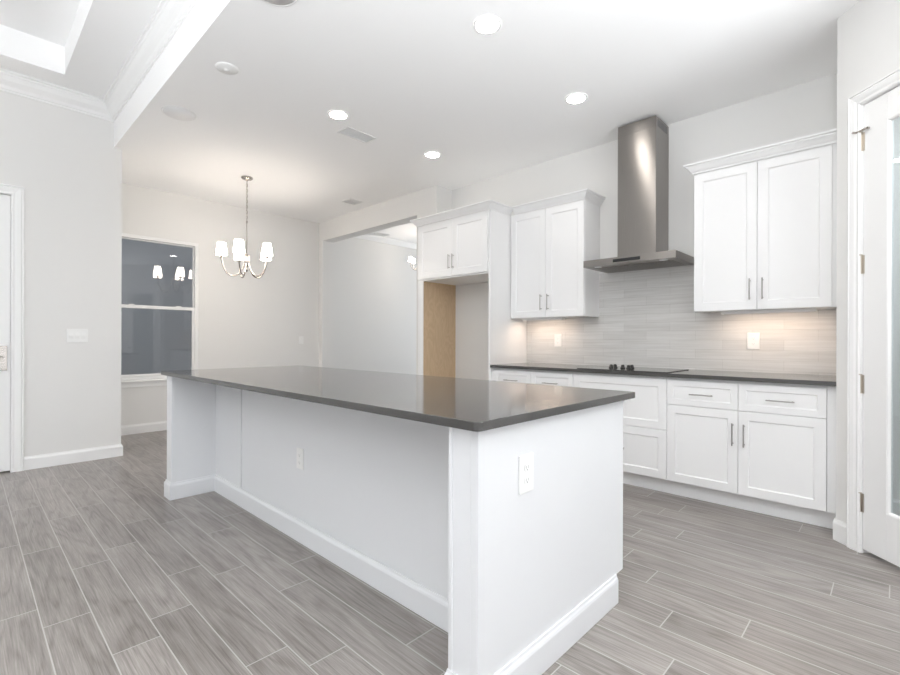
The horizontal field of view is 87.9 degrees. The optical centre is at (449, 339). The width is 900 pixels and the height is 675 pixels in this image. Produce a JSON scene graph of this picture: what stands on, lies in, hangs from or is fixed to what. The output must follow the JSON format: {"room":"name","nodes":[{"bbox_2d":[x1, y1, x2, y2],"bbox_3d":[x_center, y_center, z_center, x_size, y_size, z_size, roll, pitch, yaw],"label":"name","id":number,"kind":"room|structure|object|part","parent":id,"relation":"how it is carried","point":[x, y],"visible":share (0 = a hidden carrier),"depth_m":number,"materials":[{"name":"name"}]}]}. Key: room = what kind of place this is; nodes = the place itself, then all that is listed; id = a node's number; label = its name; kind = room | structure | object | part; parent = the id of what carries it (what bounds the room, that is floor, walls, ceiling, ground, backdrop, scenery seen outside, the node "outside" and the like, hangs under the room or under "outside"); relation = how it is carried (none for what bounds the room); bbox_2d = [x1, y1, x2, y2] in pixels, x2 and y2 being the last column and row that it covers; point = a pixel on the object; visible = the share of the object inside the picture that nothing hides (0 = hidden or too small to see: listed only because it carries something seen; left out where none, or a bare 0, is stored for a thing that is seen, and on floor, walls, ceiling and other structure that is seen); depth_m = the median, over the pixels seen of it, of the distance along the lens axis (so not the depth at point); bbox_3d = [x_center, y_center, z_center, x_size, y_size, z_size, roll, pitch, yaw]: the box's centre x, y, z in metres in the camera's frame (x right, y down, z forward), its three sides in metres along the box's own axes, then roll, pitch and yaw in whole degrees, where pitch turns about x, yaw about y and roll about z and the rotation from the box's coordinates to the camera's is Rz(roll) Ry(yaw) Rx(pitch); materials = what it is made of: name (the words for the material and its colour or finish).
{"room":"kitchen","nodes":[
{"label":"kitchen","id":0,"kind":"room"},
{"bbox_2d":[0,91,121,456],"bbox_3d":[-5.877,-0.757,2.837,1.315,3.800,6.208,0,0,44],"label":"wall","id":1,"kind":"structure","parent":0,"point":[68,165],"depth_m":4.32,"materials":[{"name":"white paint"}]},
{"bbox_2d":[0,194,10,471],"bbox_3d":[-4.131,-0.060,3.719,0.110,2.390,0.916,0,0,44],"label":"door","id":2,"kind":"structure","parent":1,"relation":"in","point":[5,200],"depth_m":4.04,"materials":[{"name":"white wood"}]},
{"bbox_3d":[-3.854,0.157,4.021,0.010,0.213,0.056,0,0,44],"label":"handle","id":3,"kind":"part","parent":2,"relation":"part of","materials":[{"name":"silver metal"}]},
{"bbox_2d":[0,183,24,472],"bbox_3d":[-4.119,-0.097,3.708,0.022,2.489,1.089,0,0,44],"label":"trim","id":4,"kind":"structure","parent":1,"relation":"attached to","point":[17,193],"depth_m":4.07,"materials":[{"name":"white wood"}]},
{"bbox_2d":[24,444,122,469],"bbox_3d":[-3.568,1.089,4.437,0.214,0.117,0.726,0,0,44],"label":"baseboard","id":5,"kind":"structure","parent":1,"relation":"attached to","point":[82,455],"depth_m":4.34,"materials":[{"name":"white wood"}]},
{"bbox_2d":[66,329,87,341],"bbox_3d":[-3.491,-0.041,4.372,0.010,0.125,0.158,0,0,44],"label":"light switch","id":6,"kind":"object","parent":1,"relation":"attached to","point":[73,335],"visible":1,"depth_m":4.37,"materials":[{"name":"white plastic"}]},
{"bbox_2d":[0,0,198,121],"bbox_3d":[-2.219,-2.210,-0.624,8.751,0.155,6.022,0,0,44],"label":"trim","id":7,"kind":"structure","parent":1,"relation":"attached to","point":[169,15],"depth_m":3.99,"materials":[{"name":"white wood"}]},
{"bbox_2d":[0,0,160,98],"bbox_3d":[-2.288,-2.493,-0.639,9.071,0.410,6.142,0,0,44],"label":"ceiling","id":8,"kind":"structure","parent":0,"point":[83,46],"depth_m":3.74,"materials":[{"name":"white paint"}]},
{"bbox_2d":[121,183,318,425],"bbox_3d":[-3.180,-0.518,6.504,0.140,3.335,3.060,0,0,44],"label":"wall","id":9,"kind":"structure","parent":0,"point":[248,321],"depth_m":6.60,"materials":[{"name":"white paint"}]},
{"bbox_2d":[121,421,166,435],"bbox_3d":[-3.005,1.091,6.505,0.119,0.117,3.069,0,0,44],"label":"baseboard","id":10,"kind":"structure","parent":9,"relation":"attached to","point":[162,425],"depth_m":5.76,"materials":[{"name":"white wood"}]},
{"bbox_2d":[121,379,166,387],"bbox_3d":[-3.667,0.536,5.865,0.045,0.084,1.053,0,0,44],"label":"trim","id":11,"kind":"structure","parent":9,"relation":"attached to","point":[154,382],"depth_m":5.75,"materials":[{"name":"white wood"}]},
{"bbox_2d":[121,233,198,380],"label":"window","id":12,"kind":"structure","parent":9,"relation":"in","point":[194,310],"depth_m":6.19,"materials":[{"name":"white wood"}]},
{"bbox_3d":[-3.728,-0.816,5.927,0.025,0.857,0.865,0,0,44],"label":"sash","id":13,"kind":"part","parent":12,"relation":"part of","materials":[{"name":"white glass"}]},
{"bbox_3d":[-3.707,0.018,5.905,0.030,0.895,0.865,0,0,44],"label":"sash","id":14,"kind":"part","parent":12,"relation":"part of","materials":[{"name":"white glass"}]},
{"bbox_2d":[299,336,303,343],"bbox_3d":[-2.323,0.001,7.291,0.010,0.118,0.078,0,0,44],"label":"light switch","id":15,"kind":"object","parent":9,"relation":"attached to","point":[301,338],"visible":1,"depth_m":7.29,"materials":[{"name":"white plastic"}]},
{"bbox_2d":[332,237,416,374],"bbox_3d":[-0.860,-0.644,9.670,0.120,3.600,4.463,0,0,44],"label":"wall","id":16,"kind":"structure","parent":0,"point":[375,283],"depth_m":8.97,"materials":[{"name":"white paint"}]},
{"bbox_2d":[355,234,416,248],"bbox_3d":[-0.828,-1.944,9.559,0.075,0.100,4.343,0,0,44],"label":"trim","id":17,"kind":"structure","parent":16,"relation":"attached to","point":[371,237],"depth_m":9.15,"materials":[{"name":"white wood"}]},
{"bbox_2d":[319,185,451,374],"bbox_3d":[-1.236,-0.513,6.950,3.340,3.335,0.392,0,0,44],"label":"wall","id":18,"kind":"structure","parent":0,"point":[435,199],"depth_m":6.75,"materials":[{"name":"white paint"}]},
{"bbox_2d":[368,222,416,242],"bbox_3d":[0.715,-2.215,8.166,4.470,0.450,4.463,0,0,44],"label":"ceiling","id":19,"kind":"structure","parent":0,"point":[407,232],"depth_m":8.66,"materials":[{"name":"white paint"}]},
{"bbox_2d":[369,232,387,236],"bbox_3d":[-1.332,-1.992,8.798,0.200,0.007,0.340,0,0,44],"label":"ceiling vent","id":20,"kind":"object","parent":19,"relation":"in","point":[373,233],"visible":0.96,"depth_m":8.80,"materials":[{"name":"white plastic"}]},
{"bbox_2d":[408,256,416,270],"bbox_3d":[-0.577,-1.636,8.549,0.375,0.715,0.383,0,0,44],"label":"chandelier","id":21,"kind":"object","parent":19,"relation":"hanging from","point":[411,260],"visible":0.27,"depth_m":8.50,"materials":[{"name":"white glass"}]},
{"bbox_2d":[0,430,899,674],"bbox_3d":[-0.256,1.207,2.664,10.650,0.100,13.700,0,0,44],"label":"floor","id":22,"kind":"structure","parent":0,"point":[102,573],"depth_m":2.13,"materials":[{"name":"grey wood"}]},
{"bbox_2d":[164,376,622,674],"bbox_3d":[-0.655,0.710,2.779,3.017,0.892,1.052,0,0,44],"label":"kitchen island","id":23,"kind":"object","parent":22,"relation":"on","point":[433,518],"visible":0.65,"depth_m":1.96,"materials":[{"name":"white paint"}]},
{"bbox_3d":[-1.941,0.707,3.513,0.116,0.892,0.306,0,0,44],"label":"leg panel","id":24,"kind":"part","parent":23,"relation":"part of","materials":[{"name":"white paint"}]},
{"bbox_2d":[297,448,303,469],"bbox_3d":[-0.864,0.684,2.687,0.076,0.118,0.008,0,0,44],"label":"wall outlet","id":25,"kind":"object","parent":23,"relation":"attached to","point":[300,452],"visible":1,"depth_m":2.68,"materials":[{"name":"white plastic"}]},
{"bbox_3d":[-0.791,0.710,2.637,2.757,0.892,0.020,0,0,44],"label":"panel","id":26,"kind":"part","parent":23,"relation":"part of","materials":[{"name":"white paint"}]},
{"bbox_3d":[-0.683,1.094,2.750,3.017,0.122,0.974,0,0,44],"label":"baseboard","id":27,"kind":"part","parent":23,"relation":"part of","materials":[{"name":"white paint"}]},
{"bbox_2d":[161,365,634,431],"bbox_3d":[-0.656,0.250,2.825,3.116,0.028,1.126,0,0,44],"label":"island countertop","id":28,"kind":"structure","parent":23,"relation":"on","point":[476,405],"depth_m":2.08,"materials":[{"name":"grey stone"}]},
{"bbox_3d":[0.130,0.712,1.543,0.086,0.892,0.287,0,0,44],"label":"leg panel","id":29,"kind":"part","parent":23,"relation":"part of","materials":[{"name":"white paint"}]},
{"bbox_2d":[519,452,533,494],"bbox_3d":[0.256,0.447,1.562,0.008,0.128,0.082,0,0,44],"label":"wall outlet","id":30,"kind":"object","parent":23,"relation":"attached to","point":[526,462],"visible":1,"depth_m":1.55,"materials":[{"name":"white plastic"}]},
{"bbox_2d":[524,463,529,471],"bbox_3d":[0.258,0.426,1.560,0.003,0.026,0.033,0,0,44],"label":"receptacle","id":31,"kind":"object","parent":30,"relation":"attached to","point":[526,465],"depth_m":1.56,"materials":[{"name":"grey plastic"}]},
{"bbox_2d":[524,476,529,483],"bbox_3d":[0.258,0.468,1.560,0.003,0.026,0.033,0,0,44],"label":"receptacle","id":32,"kind":"object","parent":30,"relation":"attached to","point":[526,478],"depth_m":1.56,"materials":[{"name":"grey plastic"}]},
{"bbox_3d":[0.425,0.713,1.767,0.030,0.892,1.019,0,0,44],"label":"panel","id":33,"kind":"part","parent":23,"relation":"part of","materials":[{"name":"white paint"}]},
{"bbox_2d":[410,199,526,380],"bbox_3d":[0.208,-0.102,5.175,1.172,2.520,0.714,0,0,44],"label":"tall cabinet","id":34,"kind":"object","parent":22,"relation":"on","point":[473,248],"visible":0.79,"depth_m":4.93,"materials":[{"name":"white paint"}]},
{"bbox_3d":[-0.154,0.246,5.513,0.062,1.822,0.546,0,0,44],"label":"panel","id":35,"kind":"part","parent":34,"relation":"part of","materials":[{"name":"white paint"}]},
{"bbox_3d":[-0.165,-0.980,5.137,0.527,0.600,0.020,0,0,44],"label":"door","id":36,"kind":"part","parent":34,"relation":"part of","materials":[{"name":"white paint"}]},
{"bbox_3d":[0.117,-1.326,5.077,1.172,0.072,0.442,0,0,44],"label":"crown","id":37,"kind":"part","parent":34,"relation":"part of","materials":[{"name":"white paint"}]},
{"bbox_3d":[0.200,-0.980,4.788,0.476,0.600,0.020,0,0,44],"label":"door","id":38,"kind":"part","parent":34,"relation":"part of","materials":[{"name":"white paint"}]},
{"bbox_3d":[0.607,-0.067,4.847,0.022,2.452,0.636,0,0,44],"label":"panel","id":39,"kind":"part","parent":34,"relation":"part of","materials":[{"name":"white paint"}]},
{"bbox_2d":[492,368,573,386],"bbox_3d":[0.933,0.717,4.528,0.889,0.886,0.643,0,0,44],"label":"base cabinet","id":40,"kind":"object","parent":22,"relation":"on","point":[556,378],"visible":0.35,"depth_m":4.29,"materials":[{"name":"white paint"}]},
{"bbox_3d":[0.599,0.383,4.468,0.426,0.182,0.020,0,0,44],"label":"drawer","id":41,"kind":"part","parent":40,"relation":"part of","materials":[{"name":"white paint"}]},
{"bbox_3d":[0.909,0.384,4.171,0.426,0.182,0.020,0,0,44],"label":"drawer","id":42,"kind":"part","parent":40,"relation":"part of","materials":[{"name":"white paint"}]},
{"bbox_2d":[573,372,669,492],"bbox_3d":[1.533,0.719,3.954,0.773,0.886,0.643,0,0,44],"label":"base cabinet","id":43,"kind":"object","parent":22,"relation":"on","point":[644,415],"visible":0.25,"depth_m":3.62,"materials":[{"name":"white paint"}]},
{"bbox_3d":[1.343,0.483,3.755,0.770,0.379,0.020,0,0,44],"label":"drawer","id":44,"kind":"part","parent":43,"relation":"part of","materials":[{"name":"white paint"}]},
{"bbox_3d":[1.342,0.859,3.755,0.770,0.366,0.020,0,0,44],"label":"drawer","id":45,"kind":"part","parent":43,"relation":"part of","materials":[{"name":"white paint"}]},
{"bbox_2d":[667,377,835,528],"bbox_3d":[2.167,0.720,3.346,0.983,0.886,0.643,0,0,44],"label":"base cabinet","id":46,"kind":"object","parent":22,"relation":"on","point":[759,447],"visible":0.8,"depth_m":3.10,"materials":[{"name":"white paint"}]},
{"bbox_2d":[490,363,835,385],"bbox_3d":[1.571,0.261,3.923,2.646,0.028,0.637,0,0,44],"label":"countertop","id":47,"kind":"structure","parent":46,"relation":"on","point":[804,379],"depth_m":3.42,"materials":[{"name":"grey stone"}]},
{"bbox_2d":[577,364,688,372],"bbox_3d":[1.530,0.228,3.927,0.740,0.038,0.510,0,0,44],"label":"cooktop","id":48,"kind":"object","parent":47,"relation":"in","point":[610,367],"visible":1,"depth_m":3.88,"materials":[{"name":"grey glass"}]},
{"bbox_3d":[1.776,0.391,3.302,0.152,0.009,0.036,0,0,44],"label":"handle","id":49,"kind":"part","parent":46,"relation":"part of","materials":[{"name":"silver metal"}]},
{"bbox_3d":[1.789,0.762,3.327,0.460,0.563,0.020,0,0,44],"label":"door","id":50,"kind":"part","parent":46,"relation":"part of","materials":[{"name":"white paint"}]},
{"bbox_3d":[1.790,0.386,3.327,0.460,0.182,0.020,0,0,44],"label":"drawer","id":51,"kind":"part","parent":46,"relation":"part of","materials":[{"name":"white paint"}]},
{"bbox_3d":[1.916,0.641,3.167,0.009,0.152,0.036,0,0,44],"label":"handle","id":52,"kind":"part","parent":46,"relation":"part of","materials":[{"name":"silver metal"}]},
{"bbox_3d":[1.964,0.641,3.121,0.009,0.152,0.036,0,0,44],"label":"handle","id":53,"kind":"part","parent":46,"relation":"part of","materials":[{"name":"silver metal"}]},
{"bbox_3d":[2.110,0.392,2.982,0.152,0.009,0.036,0,0,44],"label":"handle","id":54,"kind":"part","parent":46,"relation":"part of","materials":[{"name":"silver metal"}]},
{"bbox_3d":[2.127,0.387,3.005,0.467,0.182,0.020,0,0,44],"label":"drawer","id":55,"kind":"part","parent":46,"relation":"part of","materials":[{"name":"white paint"}]},
{"bbox_3d":[2.126,0.763,3.005,0.467,0.563,0.020,0,0,44],"label":"door","id":56,"kind":"part","parent":46,"relation":"part of","materials":[{"name":"white paint"}]},
{"bbox_2d":[114,0,859,222],"bbox_3d":[0.586,-2.283,3.170,10.186,0.815,3.338,0,0,44],"label":"ceiling","id":57,"kind":"structure","parent":0,"point":[416,77],"depth_m":3.43,"materials":[{"name":"white paint"}]},
{"bbox_2d":[161,105,196,120],"bbox_3d":[-2.249,-1.879,3.874,0.256,0.008,0.256,0,0,44],"label":"ceiling speaker","id":58,"kind":"object","parent":57,"relation":"attached to","point":[175,112],"visible":1,"depth_m":3.87,"materials":[{"name":"white plastic"}]},
{"bbox_2d":[215,62,238,74],"bbox_3d":[-1.541,-1.870,3.228,0.148,0.020,0.148,0,0,44],"label":"smoke detector","id":59,"kind":"object","parent":57,"relation":"attached to","point":[224,67],"visible":1,"depth_m":3.21,"materials":[{"name":"white plastic"}]},
{"bbox_2d":[216,176,272,277],"bbox_3d":[-2.363,-1.306,5.423,0.605,1.154,0.618,0,0,44],"label":"chandelier","id":60,"kind":"object","parent":57,"relation":"hanging from","point":[221,250],"visible":1,"depth_m":5.33,"materials":[{"name":"white glass"}]},
{"bbox_3d":[-2.593,-1.035,5.299,0.121,0.137,0.121,0,0,44],"label":"lamp shade","id":61,"kind":"part","parent":60,"relation":"part of","materials":[{"name":"white glass"}]},
{"bbox_3d":[-2.485,-0.834,5.347,0.252,0.210,0.014,0,0,-24],"label":"arm","id":62,"kind":"part","parent":60,"relation":"part of","materials":[{"name":"silver metal"}]},
{"bbox_3d":[-2.529,-1.035,5.600,0.121,0.137,0.121,0,0,44],"label":"lamp shade","id":63,"kind":"part","parent":60,"relation":"part of","materials":[{"name":"white glass"}]},
{"bbox_3d":[-2.326,-1.035,5.145,0.121,0.137,0.121,0,0,44],"label":"lamp shade","id":64,"kind":"part","parent":60,"relation":"part of","materials":[{"name":"white glass"}]},
{"bbox_3d":[-2.339,-0.834,5.263,0.014,0.210,0.252,0,0,-6],"label":"arm","id":65,"kind":"part","parent":60,"relation":"part of","materials":[{"name":"silver metal"}]},
{"bbox_3d":[-2.353,-1.087,5.405,0.056,0.592,0.056,0,0,44],"label":"stem","id":66,"kind":"part","parent":60,"relation":"part of","materials":[{"name":"silver metal"}]},
{"bbox_3d":[-2.352,-1.605,5.405,0.016,0.476,0.016,0,0,-1],"label":"chain","id":67,"kind":"part","parent":60,"relation":"part of","materials":[{"name":"silver metal"}]},
{"bbox_3d":[-2.214,-0.834,5.376,0.252,0.210,0.014,0,0,12],"label":"arm","id":68,"kind":"part","parent":60,"relation":"part of","materials":[{"name":"silver metal"}]},
{"bbox_3d":[-2.223,-1.034,5.632,0.121,0.137,0.121,0,0,44],"label":"lamp shade","id":69,"kind":"part","parent":60,"relation":"part of","materials":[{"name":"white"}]},
{"bbox_3d":[-2.097,-1.034,5.351,0.121,0.137,0.121,0,0,44],"label":"lamp shade","id":70,"kind":"part","parent":60,"relation":"part of","materials":[{"name":"white glass"}]},
{"bbox_2d":[261,0,297,6],"bbox_3d":[-0.941,-1.875,2.497,0.256,0.008,0.256,0,0,44],"label":"ceiling speaker","id":71,"kind":"object","parent":57,"relation":"attached to","point":[280,3],"visible":1,"depth_m":2.59,"materials":[{"name":"white plastic"}]},
{"bbox_2d":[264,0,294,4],"bbox_3d":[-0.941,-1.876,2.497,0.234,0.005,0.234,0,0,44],"label":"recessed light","id":72,"kind":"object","parent":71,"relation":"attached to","point":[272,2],"depth_m":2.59,"materials":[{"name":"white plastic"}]},
{"bbox_2d":[328,110,348,119],"bbox_3d":[-0.932,-1.876,3.894,0.172,0.006,0.172,0,0,44],"label":"recessed light","id":73,"kind":"object","parent":57,"relation":"in","point":[334,114],"visible":1,"depth_m":3.88,"materials":[{"name":"white plastic"}]},
{"bbox_2d":[330,111,346,118],"bbox_3d":[-0.932,-1.877,3.894,0.138,0.002,0.138,0,0,44],"label":"diffuser","id":74,"kind":"object","parent":73,"relation":"attached to","point":[333,114],"depth_m":3.90,"materials":[{"name":"white plastic"}]},
{"bbox_2d":[341,198,362,204],"bbox_3d":[-1.328,-1.877,6.343,0.200,0.007,0.220,0,0,44],"label":"ceiling vent","id":75,"kind":"object","parent":57,"relation":"in","point":[349,201],"visible":1,"depth_m":6.33,"materials":[{"name":"white plastic"}]},
{"bbox_2d":[337,127,376,143],"bbox_3d":[-0.849,-1.875,4.278,0.170,0.007,0.320,0,0,44],"label":"ceiling vent","id":76,"kind":"object","parent":57,"relation":"in","point":[355,134],"visible":1,"depth_m":4.27,"materials":[{"name":"white plastic"}]},
{"bbox_2d":[424,151,440,157],"bbox_3d":[-0.176,-1.874,4.728,0.172,0.006,0.172,0,0,44],"label":"recessed light","id":77,"kind":"object","parent":57,"relation":"in","point":[431,154],"visible":1,"depth_m":4.72,"materials":[{"name":"white plastic"}]},
{"bbox_2d":[426,152,438,157],"bbox_3d":[-0.176,-1.875,4.728,0.138,0.002,0.138,0,0,44],"label":"diffuser","id":78,"kind":"object","parent":77,"relation":"attached to","point":[428,154],"depth_m":4.72,"materials":[{"name":"white plastic"}]},
{"bbox_2d":[473,15,501,34],"bbox_3d":[0.222,-1.873,2.779,0.172,0.006,0.172,0,0,44],"label":"recessed light","id":79,"kind":"object","parent":57,"relation":"in","point":[486,24],"visible":1,"depth_m":2.77,"materials":[{"name":"white plastic"}]},
{"bbox_2d":[476,18,498,32],"bbox_3d":[0.222,-1.874,2.779,0.138,0.002,0.138,0,0,44],"label":"diffuser","id":80,"kind":"object","parent":79,"relation":"attached to","point":[483,25],"depth_m":2.78,"materials":[{"name":"white plastic"}]},
{"bbox_2d":[565,93,587,103],"bbox_3d":[0.980,-1.871,3.621,0.172,0.006,0.172,0,0,44],"label":"recessed light","id":81,"kind":"object","parent":57,"relation":"in","point":[575,98],"visible":1,"depth_m":3.62,"materials":[{"name":"white plastic"}]},
{"bbox_2d":[567,94,584,102],"bbox_3d":[0.980,-1.872,3.621,0.138,0.002,0.138,0,0,44],"label":"diffuser","id":82,"kind":"object","parent":81,"relation":"attached to","point":[572,98],"depth_m":3.62,"materials":[{"name":"white"}]},
{"bbox_2d":[452,74,899,498],"bbox_3d":[2.688,-0.502,3.319,7.350,3.335,0.210,0,0,44],"label":"wall","id":83,"kind":"structure","parent":0,"point":[808,108],"depth_m":3.97,"materials":[{"name":"white paint"}]},
{"bbox_2d":[511,188,605,318],"bbox_3d":[1.033,-0.790,4.625,0.894,1.139,0.372,0,0,44],"label":"upper cabinet","id":84,"kind":"object","parent":83,"relation":"attached to","point":[550,246],"visible":0.95,"depth_m":4.48,"materials":[{"name":"white paint"}]},
{"bbox_3d":[0.788,-0.751,4.699,0.411,1.057,0.020,0,0,44],"label":"door","id":85,"kind":"part","parent":84,"relation":"part of","materials":[{"name":"white paint"}]},
{"bbox_2d":[522,317,564,320],"bbox_3d":[0.940,-0.210,4.721,0.468,0.020,0.060,0,0,44],"label":"light","id":86,"kind":"object","parent":84,"relation":"attached to","point":[558,318],"visible":0.88,"depth_m":4.67,"materials":[{"name":"white plastic"}]},
{"bbox_3d":[1.056,-1.323,4.603,0.832,0.072,0.372,0,0,44],"label":"crown","id":87,"kind":"part","parent":84,"relation":"part of","materials":[{"name":"white paint"}]},
{"bbox_3d":[1.084,-0.751,4.415,0.403,1.057,0.020,0,0,44],"label":"door","id":88,"kind":"part","parent":84,"relation":"part of","materials":[{"name":"white paint"}]},
{"bbox_2d":[583,115,693,272],"bbox_3d":[1.611,-1.237,3.990,0.764,1.228,0.490,0,0,44],"label":"range hood","id":89,"kind":"object","parent":83,"relation":"attached to","point":[643,145],"visible":0.98,"depth_m":3.94,"materials":[{"name":"silver metal"}]},
{"bbox_3d":[1.440,-0.659,3.814,0.226,0.026,0.002,0,0,44],"label":"control panel","id":90,"kind":"part","parent":89,"relation":"part of","materials":[{"name":"black"}]},
{"bbox_2d":[526,265,836,375],"bbox_3d":[1.789,-0.195,4.150,2.646,0.884,0.010,0,0,44],"label":"tile backsplash","id":91,"kind":"structure","parent":83,"relation":"attached to","point":[648,318],"depth_m":4.01,"materials":[{"name":"grey tile"}]},
{"bbox_2d":[554,334,560,346],"bbox_3d":[1.107,0.005,4.790,0.080,0.126,0.008,0,0,44],"label":"wall outlet","id":92,"kind":"object","parent":91,"relation":"attached to","point":[557,337],"visible":1,"depth_m":4.79,"materials":[{"name":"white plastic"}]},
{"bbox_2d":[747,333,759,348],"bbox_3d":[2.344,0.008,3.606,0.082,0.126,0.008,0,0,44],"label":"wall outlet","id":93,"kind":"object","parent":91,"relation":"attached to","point":[753,339],"visible":1,"depth_m":3.60,"materials":[{"name":"white plastic"}]},
{"bbox_2d":[683,128,836,313],"bbox_3d":[2.278,-0.787,3.432,0.947,1.139,0.372,0,0,44],"label":"upper cabinet","id":94,"kind":"object","parent":83,"relation":"attached to","point":[765,230],"visible":0.88,"depth_m":3.29,"materials":[{"name":"white paint"}]},
{"bbox_3d":[2.052,-0.748,3.489,0.415,1.057,0.020,0,0,44],"label":"door","id":95,"kind":"part","parent":94,"relation":"part of","materials":[{"name":"white paint"}]},
{"bbox_3d":[2.152,-0.364,3.353,0.009,0.152,0.036,0,0,44],"label":"handle","id":96,"kind":"part","parent":94,"relation":"part of","materials":[{"name":"silver metal"}]},
{"bbox_3d":[2.280,-1.320,3.432,0.947,0.072,0.372,0,0,44],"label":"crown","id":97,"kind":"part","parent":94,"relation":"part of","materials":[{"name":"white paint"}]},
{"bbox_3d":[2.208,-0.364,3.299,0.009,0.152,0.036,0,0,44],"label":"handle","id":98,"kind":"part","parent":94,"relation":"part of","materials":[{"name":"silver metal"}]},
{"bbox_2d":[721,308,816,314],"bbox_3d":[2.312,-0.206,3.408,0.581,0.020,0.060,0,0,44],"label":"light","id":99,"kind":"object","parent":94,"relation":"attached to","point":[811,309],"visible":0.99,"depth_m":3.37,"materials":[{"name":"white plastic"}]},
{"bbox_3d":[2.353,-0.747,3.200,0.414,1.057,0.020,0,0,44],"label":"door","id":100,"kind":"part","parent":94,"relation":"part of","materials":[{"name":"white paint"}]},
{"bbox_2d":[836,0,899,522],"bbox_3d":[3.045,-0.502,1.238,1.149,3.335,3.894,0,0,-24],"label":"wall","id":101,"kind":"structure","parent":0,"point":[868,33],"depth_m":2.65,"materials":[{"name":"white paint"}]},
{"bbox_2d":[833,516,846,545],"bbox_3d":[2.248,1.102,2.700,0.039,0.122,0.136,0,0,15],"label":"baseboard","id":102,"kind":"structure","parent":101,"relation":"attached to","point":[839,527],"depth_m":2.68,"materials":[{"name":"white paint"}]},
{"bbox_2d":[847,68,899,552],"bbox_3d":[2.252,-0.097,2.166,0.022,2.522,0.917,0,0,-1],"label":"trim","id":103,"kind":"structure","parent":101,"relation":"attached to","point":[855,102],"depth_m":2.58,"materials":[{"name":"white paint"}]},
{"bbox_2d":[852,86,899,566],"bbox_3d":[2.249,-0.070,2.183,0.103,2.424,0.800,0,0,-1],"label":"door","id":104,"kind":"structure","parent":101,"relation":"in","point":[881,527],"depth_m":2.46,"materials":[{"name":"white paint"}]},
{"bbox_2d":[893,498,899,515],"bbox_3d":[3.842,1.106,1.829,3.376,0.122,0.520,0,0,44],"label":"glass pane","id":105,"kind":"structure","parent":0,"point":[896,502],"depth_m":3.05,"materials":[{"name":"white glass"}]}
]}

